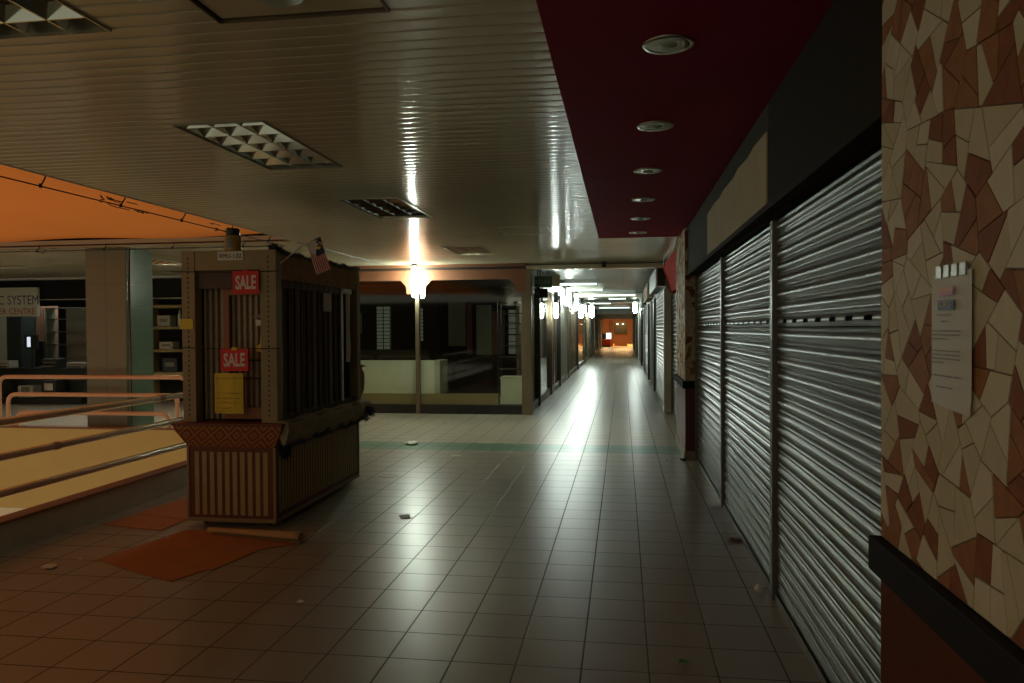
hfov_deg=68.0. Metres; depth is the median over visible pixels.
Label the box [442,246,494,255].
light
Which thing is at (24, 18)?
light
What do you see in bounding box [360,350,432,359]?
board
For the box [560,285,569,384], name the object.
shop
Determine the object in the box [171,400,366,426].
countertop
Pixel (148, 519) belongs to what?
cardboard sheet
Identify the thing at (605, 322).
wall
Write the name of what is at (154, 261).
light
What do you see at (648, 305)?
pillar
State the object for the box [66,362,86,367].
printer
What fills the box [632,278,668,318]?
wall
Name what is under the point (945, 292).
print
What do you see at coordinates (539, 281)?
exit sign
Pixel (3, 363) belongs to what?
printer
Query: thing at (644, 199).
recessed light
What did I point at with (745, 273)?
rolling shutter
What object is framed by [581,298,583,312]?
tube light
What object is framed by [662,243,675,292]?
signboard
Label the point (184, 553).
mat
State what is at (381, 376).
wall
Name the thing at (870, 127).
trim
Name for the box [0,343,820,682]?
floor
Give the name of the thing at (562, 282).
light
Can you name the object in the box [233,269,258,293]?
sale sign
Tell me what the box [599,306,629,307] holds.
light
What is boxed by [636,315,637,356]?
pillar
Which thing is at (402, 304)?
wall
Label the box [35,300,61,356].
wall
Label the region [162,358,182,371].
box
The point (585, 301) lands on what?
trim
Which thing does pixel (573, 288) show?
light
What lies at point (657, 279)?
sign
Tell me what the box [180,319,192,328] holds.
sticky note
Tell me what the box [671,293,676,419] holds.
rolling shutter
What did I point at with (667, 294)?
pillar
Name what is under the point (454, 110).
ceiling
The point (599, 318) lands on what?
shop
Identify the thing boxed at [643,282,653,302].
sign
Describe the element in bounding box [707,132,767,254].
signboard
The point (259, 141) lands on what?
light
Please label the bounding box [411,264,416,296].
tube light
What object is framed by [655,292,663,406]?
rolling shutter
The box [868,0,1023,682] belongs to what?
wall
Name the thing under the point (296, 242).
trim
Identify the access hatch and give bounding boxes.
[497,226,552,234]
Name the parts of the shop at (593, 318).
panel, post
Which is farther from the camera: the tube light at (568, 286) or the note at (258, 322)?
the tube light at (568, 286)
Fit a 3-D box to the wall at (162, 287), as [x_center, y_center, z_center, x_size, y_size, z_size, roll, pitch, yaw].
[-9.682,-1.134,16.627,8.050,0.420,0.150,0,1,8]
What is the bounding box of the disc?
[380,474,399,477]
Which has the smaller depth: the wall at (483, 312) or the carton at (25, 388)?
the carton at (25, 388)
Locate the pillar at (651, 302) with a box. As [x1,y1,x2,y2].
[650,301,652,384]
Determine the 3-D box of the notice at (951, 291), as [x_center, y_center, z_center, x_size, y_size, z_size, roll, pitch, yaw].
[0.930,-0.008,1.619,0.010,0.314,0.199,0,1,8]
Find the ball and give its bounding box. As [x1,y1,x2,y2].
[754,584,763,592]
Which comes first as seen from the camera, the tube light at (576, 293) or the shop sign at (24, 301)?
the shop sign at (24, 301)
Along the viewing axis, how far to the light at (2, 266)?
13.72 m
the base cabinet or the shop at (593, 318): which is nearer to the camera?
the base cabinet
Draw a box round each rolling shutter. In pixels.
[635,316,636,354]
[639,312,640,362]
[644,307,647,375]
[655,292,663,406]
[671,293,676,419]
[695,261,720,505]
[720,221,770,596]
[771,148,881,682]
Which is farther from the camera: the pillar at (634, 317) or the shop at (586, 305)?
the pillar at (634, 317)
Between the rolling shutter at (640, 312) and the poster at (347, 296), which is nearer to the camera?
the poster at (347, 296)
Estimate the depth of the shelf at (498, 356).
14.48 m
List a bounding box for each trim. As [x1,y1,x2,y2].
[0,163,295,248]
[0,276,181,299]
[0,425,186,525]
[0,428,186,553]
[296,242,385,265]
[573,292,642,297]
[584,300,638,302]
[594,306,632,308]
[597,309,634,313]
[687,104,881,275]
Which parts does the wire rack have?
frame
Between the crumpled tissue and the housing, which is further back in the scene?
the housing
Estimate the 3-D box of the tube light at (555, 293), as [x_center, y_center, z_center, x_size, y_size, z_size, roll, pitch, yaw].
[1.014,-1.028,17.522,0.100,0.970,0.098,0,1,8]
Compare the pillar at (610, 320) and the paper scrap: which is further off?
the pillar at (610, 320)
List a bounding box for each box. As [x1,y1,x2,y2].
[157,315,175,326]
[159,342,178,348]
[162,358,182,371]
[534,288,547,297]
[553,275,559,285]
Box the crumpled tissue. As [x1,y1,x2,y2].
[41,563,56,568]
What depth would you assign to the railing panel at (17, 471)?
10.52 m
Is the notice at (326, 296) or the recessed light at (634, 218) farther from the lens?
the recessed light at (634, 218)
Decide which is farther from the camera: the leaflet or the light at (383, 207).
the light at (383, 207)
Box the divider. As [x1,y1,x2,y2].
[516,301,521,375]
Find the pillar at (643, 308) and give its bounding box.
[643,308,643,369]
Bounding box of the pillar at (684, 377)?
[674,227,718,459]
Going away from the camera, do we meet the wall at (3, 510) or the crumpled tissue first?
the crumpled tissue
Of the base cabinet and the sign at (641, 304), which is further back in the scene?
the sign at (641, 304)
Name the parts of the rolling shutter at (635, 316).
guide rail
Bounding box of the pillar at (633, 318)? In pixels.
[633,318,633,348]
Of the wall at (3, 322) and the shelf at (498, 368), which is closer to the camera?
the shelf at (498, 368)
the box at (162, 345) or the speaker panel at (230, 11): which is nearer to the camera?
the speaker panel at (230, 11)
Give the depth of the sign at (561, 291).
17.63 m
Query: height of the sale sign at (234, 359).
0.183 m
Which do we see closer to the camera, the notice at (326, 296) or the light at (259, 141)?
the light at (259, 141)
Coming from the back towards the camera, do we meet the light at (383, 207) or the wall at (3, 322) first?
the wall at (3, 322)
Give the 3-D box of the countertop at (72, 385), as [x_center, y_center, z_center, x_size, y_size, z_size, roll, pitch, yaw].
[-11.068,0.956,16.603,4.300,0.740,0.730,0,1,8]
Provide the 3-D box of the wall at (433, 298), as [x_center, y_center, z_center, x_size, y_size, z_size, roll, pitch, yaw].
[-1.852,-0.060,17.805,0.400,2.620,0.300,0,1,8]
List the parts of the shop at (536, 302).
pane, rail, post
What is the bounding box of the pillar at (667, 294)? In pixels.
[663,288,674,412]
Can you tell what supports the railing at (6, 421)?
on the trim at (37, 509)
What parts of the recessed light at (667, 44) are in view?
bulb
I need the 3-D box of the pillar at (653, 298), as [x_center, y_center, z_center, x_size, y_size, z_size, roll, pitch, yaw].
[3.618,0.079,18.460,0.355,2.255,0.330,0,1,8]
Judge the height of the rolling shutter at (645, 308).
2.281 m
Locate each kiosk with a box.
[170,241,374,525]
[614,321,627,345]
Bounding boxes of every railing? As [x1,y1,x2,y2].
[0,375,182,427]
[0,392,186,497]
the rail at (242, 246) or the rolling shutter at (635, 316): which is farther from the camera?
the rolling shutter at (635, 316)
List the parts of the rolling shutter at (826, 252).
guide rail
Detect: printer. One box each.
[0,360,17,367]
[41,358,65,367]
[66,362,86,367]
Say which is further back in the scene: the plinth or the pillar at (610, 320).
the pillar at (610, 320)
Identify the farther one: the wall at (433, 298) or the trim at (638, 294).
the trim at (638, 294)
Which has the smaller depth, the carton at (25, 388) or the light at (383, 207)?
the light at (383, 207)
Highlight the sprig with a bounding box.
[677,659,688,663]
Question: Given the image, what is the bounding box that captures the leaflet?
[399,514,410,518]
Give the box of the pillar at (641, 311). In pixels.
[641,311,642,365]
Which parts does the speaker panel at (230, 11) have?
panel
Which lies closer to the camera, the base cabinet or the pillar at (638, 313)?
the base cabinet
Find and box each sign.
[0,279,39,316]
[220,347,247,370]
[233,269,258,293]
[534,276,552,286]
[543,286,564,295]
[639,294,645,307]
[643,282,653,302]
[649,268,664,294]
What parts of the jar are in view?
lid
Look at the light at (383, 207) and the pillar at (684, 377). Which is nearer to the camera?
the light at (383, 207)
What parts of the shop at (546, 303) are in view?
pane, rail, post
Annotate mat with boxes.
[98,527,304,581]
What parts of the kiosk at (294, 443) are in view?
post, cord, cord, door frame, post, edge moulding, panel, panel, rail, rail, strip frame, post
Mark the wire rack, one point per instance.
(498, 304)
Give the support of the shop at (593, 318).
on the floor
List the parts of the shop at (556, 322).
pane, rail, post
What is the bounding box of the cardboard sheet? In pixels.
[103,498,186,530]
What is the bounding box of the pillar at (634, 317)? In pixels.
[634,317,634,350]
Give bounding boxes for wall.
[0,278,181,298]
[0,317,6,359]
[0,507,26,515]
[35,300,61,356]
[61,298,181,367]
[360,279,513,288]
[360,285,422,349]
[360,359,447,393]
[423,283,442,359]
[442,288,520,358]
[447,355,516,396]
[448,302,504,354]
[602,314,631,318]
[602,319,632,342]
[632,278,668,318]
[688,0,882,272]
[700,143,881,273]
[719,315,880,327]
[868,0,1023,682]
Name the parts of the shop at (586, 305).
pane, post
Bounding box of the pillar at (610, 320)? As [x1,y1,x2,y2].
[609,319,612,345]
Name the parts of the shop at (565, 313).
panel, rail, post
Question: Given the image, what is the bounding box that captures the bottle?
[178,310,181,325]
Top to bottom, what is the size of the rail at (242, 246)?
0.092 m
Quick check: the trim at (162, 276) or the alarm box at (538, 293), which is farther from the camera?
the trim at (162, 276)
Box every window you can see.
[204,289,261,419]
[376,306,390,349]
[420,308,422,341]
[508,309,516,354]
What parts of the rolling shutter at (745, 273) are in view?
guide rail, guide rail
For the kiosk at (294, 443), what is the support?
on the floor
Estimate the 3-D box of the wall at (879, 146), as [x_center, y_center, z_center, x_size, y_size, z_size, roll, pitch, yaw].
[1.721,-0.704,4.235,0.410,0.030,11.900,0,1,8]
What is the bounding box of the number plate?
[218,251,242,259]
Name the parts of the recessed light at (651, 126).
bulb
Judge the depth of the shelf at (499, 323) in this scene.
14.45 m
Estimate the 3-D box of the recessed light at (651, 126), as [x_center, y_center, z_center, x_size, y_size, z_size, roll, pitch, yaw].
[0.824,-1.234,4.368,0.210,0.014,0.210,0,1,8]
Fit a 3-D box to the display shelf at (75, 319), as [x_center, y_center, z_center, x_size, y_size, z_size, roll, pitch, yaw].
[-10.268,0.247,18.051,1.530,2.100,0.350,0,1,8]
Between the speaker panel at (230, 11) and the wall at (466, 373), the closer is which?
the speaker panel at (230, 11)
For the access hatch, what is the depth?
8.88 m
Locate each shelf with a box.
[45,307,86,362]
[498,303,520,304]
[498,356,521,357]
[498,368,521,369]
[499,323,521,324]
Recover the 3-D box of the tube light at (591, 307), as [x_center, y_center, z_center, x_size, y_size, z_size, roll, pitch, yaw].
[3.749,-1.481,35.813,0.240,0.700,0.234,0,1,8]
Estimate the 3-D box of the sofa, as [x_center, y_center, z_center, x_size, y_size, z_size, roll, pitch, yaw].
[7.861,-0.113,63.639,0.900,1.100,1.000,0,1,8]
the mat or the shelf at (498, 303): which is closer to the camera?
the mat
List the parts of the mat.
panel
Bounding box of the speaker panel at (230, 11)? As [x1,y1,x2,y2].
[189,0,389,23]
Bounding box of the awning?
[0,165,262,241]
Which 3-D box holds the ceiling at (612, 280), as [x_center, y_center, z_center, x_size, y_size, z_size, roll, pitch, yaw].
[5.018,-2.023,37.944,2.560,0.280,49.400,0,1,8]
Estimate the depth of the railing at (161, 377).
10.49 m
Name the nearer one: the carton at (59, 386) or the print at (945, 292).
the print at (945, 292)
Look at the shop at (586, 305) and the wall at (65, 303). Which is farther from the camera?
the shop at (586, 305)
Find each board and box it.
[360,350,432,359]
[606,333,610,338]
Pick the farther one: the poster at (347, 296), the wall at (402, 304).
the wall at (402, 304)
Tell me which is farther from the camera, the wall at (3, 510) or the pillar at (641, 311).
the pillar at (641, 311)
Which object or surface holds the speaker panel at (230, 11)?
attached to the ceiling at (454, 110)
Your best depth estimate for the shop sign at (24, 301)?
16.55 m
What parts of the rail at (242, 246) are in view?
rod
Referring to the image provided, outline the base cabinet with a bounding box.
[500,376,521,404]
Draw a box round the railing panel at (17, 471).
[0,428,186,507]
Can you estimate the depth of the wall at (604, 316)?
61.89 m
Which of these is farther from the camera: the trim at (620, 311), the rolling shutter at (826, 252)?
the trim at (620, 311)
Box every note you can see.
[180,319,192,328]
[214,373,243,413]
[252,314,260,325]
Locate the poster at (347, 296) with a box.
[345,294,350,361]
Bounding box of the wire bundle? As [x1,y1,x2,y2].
[99,195,147,213]
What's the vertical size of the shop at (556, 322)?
2.760 m
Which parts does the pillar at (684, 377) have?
rail, panel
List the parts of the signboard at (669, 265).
rail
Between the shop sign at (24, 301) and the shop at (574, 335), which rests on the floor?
the shop at (574, 335)
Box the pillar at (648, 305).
[647,304,649,379]
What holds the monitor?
on the countertop at (72, 385)
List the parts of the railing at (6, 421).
rail, rail, rail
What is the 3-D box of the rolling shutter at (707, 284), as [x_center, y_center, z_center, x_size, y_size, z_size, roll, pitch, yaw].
[1.979,0.329,7.626,0.065,2.131,2.330,0,1,8]
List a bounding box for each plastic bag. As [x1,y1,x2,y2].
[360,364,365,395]
[404,441,417,444]
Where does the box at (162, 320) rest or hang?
on the shelf unit at (167, 333)
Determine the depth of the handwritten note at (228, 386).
5.85 m
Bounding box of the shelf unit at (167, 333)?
[153,300,182,400]
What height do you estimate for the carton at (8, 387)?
0.409 m
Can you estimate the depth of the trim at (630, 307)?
42.60 m
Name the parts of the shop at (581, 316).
pane, post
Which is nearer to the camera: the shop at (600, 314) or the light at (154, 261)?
the light at (154, 261)
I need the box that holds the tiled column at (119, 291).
[85,248,153,426]
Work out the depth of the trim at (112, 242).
10.29 m
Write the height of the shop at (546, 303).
2.760 m
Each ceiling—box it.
[0,0,833,278]
[542,268,654,309]
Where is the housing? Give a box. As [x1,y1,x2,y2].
[525,261,662,269]
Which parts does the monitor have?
frame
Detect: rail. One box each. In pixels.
[0,176,284,245]
[0,241,266,252]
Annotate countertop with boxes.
[0,367,86,404]
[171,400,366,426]
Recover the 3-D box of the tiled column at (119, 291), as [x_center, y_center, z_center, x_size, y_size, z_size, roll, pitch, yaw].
[-5.622,0.039,10.926,0.638,2.694,0.602,0,1,8]
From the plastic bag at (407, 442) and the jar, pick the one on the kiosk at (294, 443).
the jar
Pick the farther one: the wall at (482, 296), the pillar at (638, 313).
the pillar at (638, 313)
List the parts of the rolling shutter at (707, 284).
guide rail, guide rail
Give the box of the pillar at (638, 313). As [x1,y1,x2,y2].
[638,313,638,359]
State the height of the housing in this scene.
0.115 m
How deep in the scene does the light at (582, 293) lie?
25.75 m
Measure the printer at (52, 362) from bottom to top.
0.200 m
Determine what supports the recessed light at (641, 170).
in the ceiling at (454, 110)
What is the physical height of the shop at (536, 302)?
2.760 m
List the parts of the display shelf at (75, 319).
panel, shelf, shelf, shelf, shelf, shelf, panel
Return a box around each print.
[937,299,952,310]
[938,286,952,291]
[938,291,952,295]
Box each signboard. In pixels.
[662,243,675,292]
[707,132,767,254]
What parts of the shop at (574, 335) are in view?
pane, rail, post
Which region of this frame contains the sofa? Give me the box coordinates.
[602,334,610,346]
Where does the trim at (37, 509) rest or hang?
attached to the railing panel at (17, 471)
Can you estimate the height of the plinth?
0.350 m
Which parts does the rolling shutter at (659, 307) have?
guide rail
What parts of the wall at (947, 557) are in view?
panel, rail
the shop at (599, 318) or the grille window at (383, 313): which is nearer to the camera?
the grille window at (383, 313)
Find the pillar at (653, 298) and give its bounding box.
[653,298,654,391]
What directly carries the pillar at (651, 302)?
on the floor
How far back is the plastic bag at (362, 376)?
7.73 m
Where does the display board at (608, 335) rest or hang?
on the sofa
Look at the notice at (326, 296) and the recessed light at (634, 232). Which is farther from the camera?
the recessed light at (634, 232)
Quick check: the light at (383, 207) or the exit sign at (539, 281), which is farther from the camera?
the exit sign at (539, 281)
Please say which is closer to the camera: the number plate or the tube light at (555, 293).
the number plate
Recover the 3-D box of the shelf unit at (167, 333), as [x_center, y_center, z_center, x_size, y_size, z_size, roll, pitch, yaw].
[-6.918,0.204,16.384,1.820,2.200,0.420,0,1,8]
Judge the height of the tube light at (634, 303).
0.500 m
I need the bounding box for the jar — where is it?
[224,228,241,250]
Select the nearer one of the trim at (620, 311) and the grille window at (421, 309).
the grille window at (421, 309)
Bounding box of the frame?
[349,263,532,414]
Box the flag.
[280,235,330,274]
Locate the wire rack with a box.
[497,302,521,404]
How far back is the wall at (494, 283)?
18.08 m
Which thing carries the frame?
on the floor
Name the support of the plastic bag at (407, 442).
on the floor
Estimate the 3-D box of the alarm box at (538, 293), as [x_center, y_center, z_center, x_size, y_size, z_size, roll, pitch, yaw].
[0.533,-0.886,13.938,0.240,0.170,0.135,0,1,8]
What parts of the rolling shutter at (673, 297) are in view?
guide rail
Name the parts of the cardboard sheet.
panel, panel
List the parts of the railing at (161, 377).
rail, rail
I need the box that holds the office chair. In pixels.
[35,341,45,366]
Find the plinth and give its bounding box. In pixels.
[361,393,498,404]
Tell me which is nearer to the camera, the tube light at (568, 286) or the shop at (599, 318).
the tube light at (568, 286)
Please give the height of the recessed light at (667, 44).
0.014 m
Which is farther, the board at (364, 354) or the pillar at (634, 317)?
the pillar at (634, 317)
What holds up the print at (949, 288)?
attached to the notice at (951, 291)
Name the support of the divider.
on the floor
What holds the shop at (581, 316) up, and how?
on the floor
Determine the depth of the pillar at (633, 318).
55.31 m
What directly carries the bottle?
on the shelf unit at (167, 333)
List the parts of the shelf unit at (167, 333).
shelf, shelf, shelf, shelf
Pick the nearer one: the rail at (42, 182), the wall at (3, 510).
the rail at (42, 182)
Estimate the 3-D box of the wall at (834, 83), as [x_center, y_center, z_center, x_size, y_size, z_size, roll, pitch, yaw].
[1.450,-0.968,3.562,0.350,0.525,10.500,0,1,8]
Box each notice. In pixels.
[323,293,330,311]
[931,261,971,416]
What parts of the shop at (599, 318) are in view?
panel, post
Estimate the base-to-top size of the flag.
0.306 m
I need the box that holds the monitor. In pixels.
[24,335,38,367]
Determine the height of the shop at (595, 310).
2.760 m
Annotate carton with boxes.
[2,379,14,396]
[18,385,40,396]
[41,380,65,392]
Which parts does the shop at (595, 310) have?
panel, post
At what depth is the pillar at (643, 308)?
27.26 m
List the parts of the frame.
corner post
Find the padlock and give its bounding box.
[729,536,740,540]
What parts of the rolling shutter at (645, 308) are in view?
guide rail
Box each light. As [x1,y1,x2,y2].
[0,0,111,39]
[0,264,31,268]
[152,259,180,265]
[172,120,342,169]
[338,197,431,218]
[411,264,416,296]
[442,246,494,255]
[554,292,557,317]
[560,280,597,284]
[567,285,570,304]
[570,286,602,290]
[575,292,577,309]
[578,292,635,295]
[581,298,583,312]
[589,304,593,317]
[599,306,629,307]
[629,231,646,233]
[630,217,649,220]
[632,197,654,201]
[633,302,636,312]
[634,168,662,173]
[637,121,673,131]
[642,34,694,54]
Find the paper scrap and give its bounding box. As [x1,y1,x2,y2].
[257,337,260,351]
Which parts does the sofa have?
seat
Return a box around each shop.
[532,270,540,409]
[537,270,552,402]
[552,293,560,391]
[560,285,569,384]
[569,292,578,375]
[578,298,585,367]
[584,303,590,361]
[591,313,594,356]
[594,309,597,352]
[597,314,600,350]
[600,314,602,347]
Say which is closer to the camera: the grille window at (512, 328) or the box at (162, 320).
the box at (162, 320)
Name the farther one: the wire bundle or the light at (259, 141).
the wire bundle

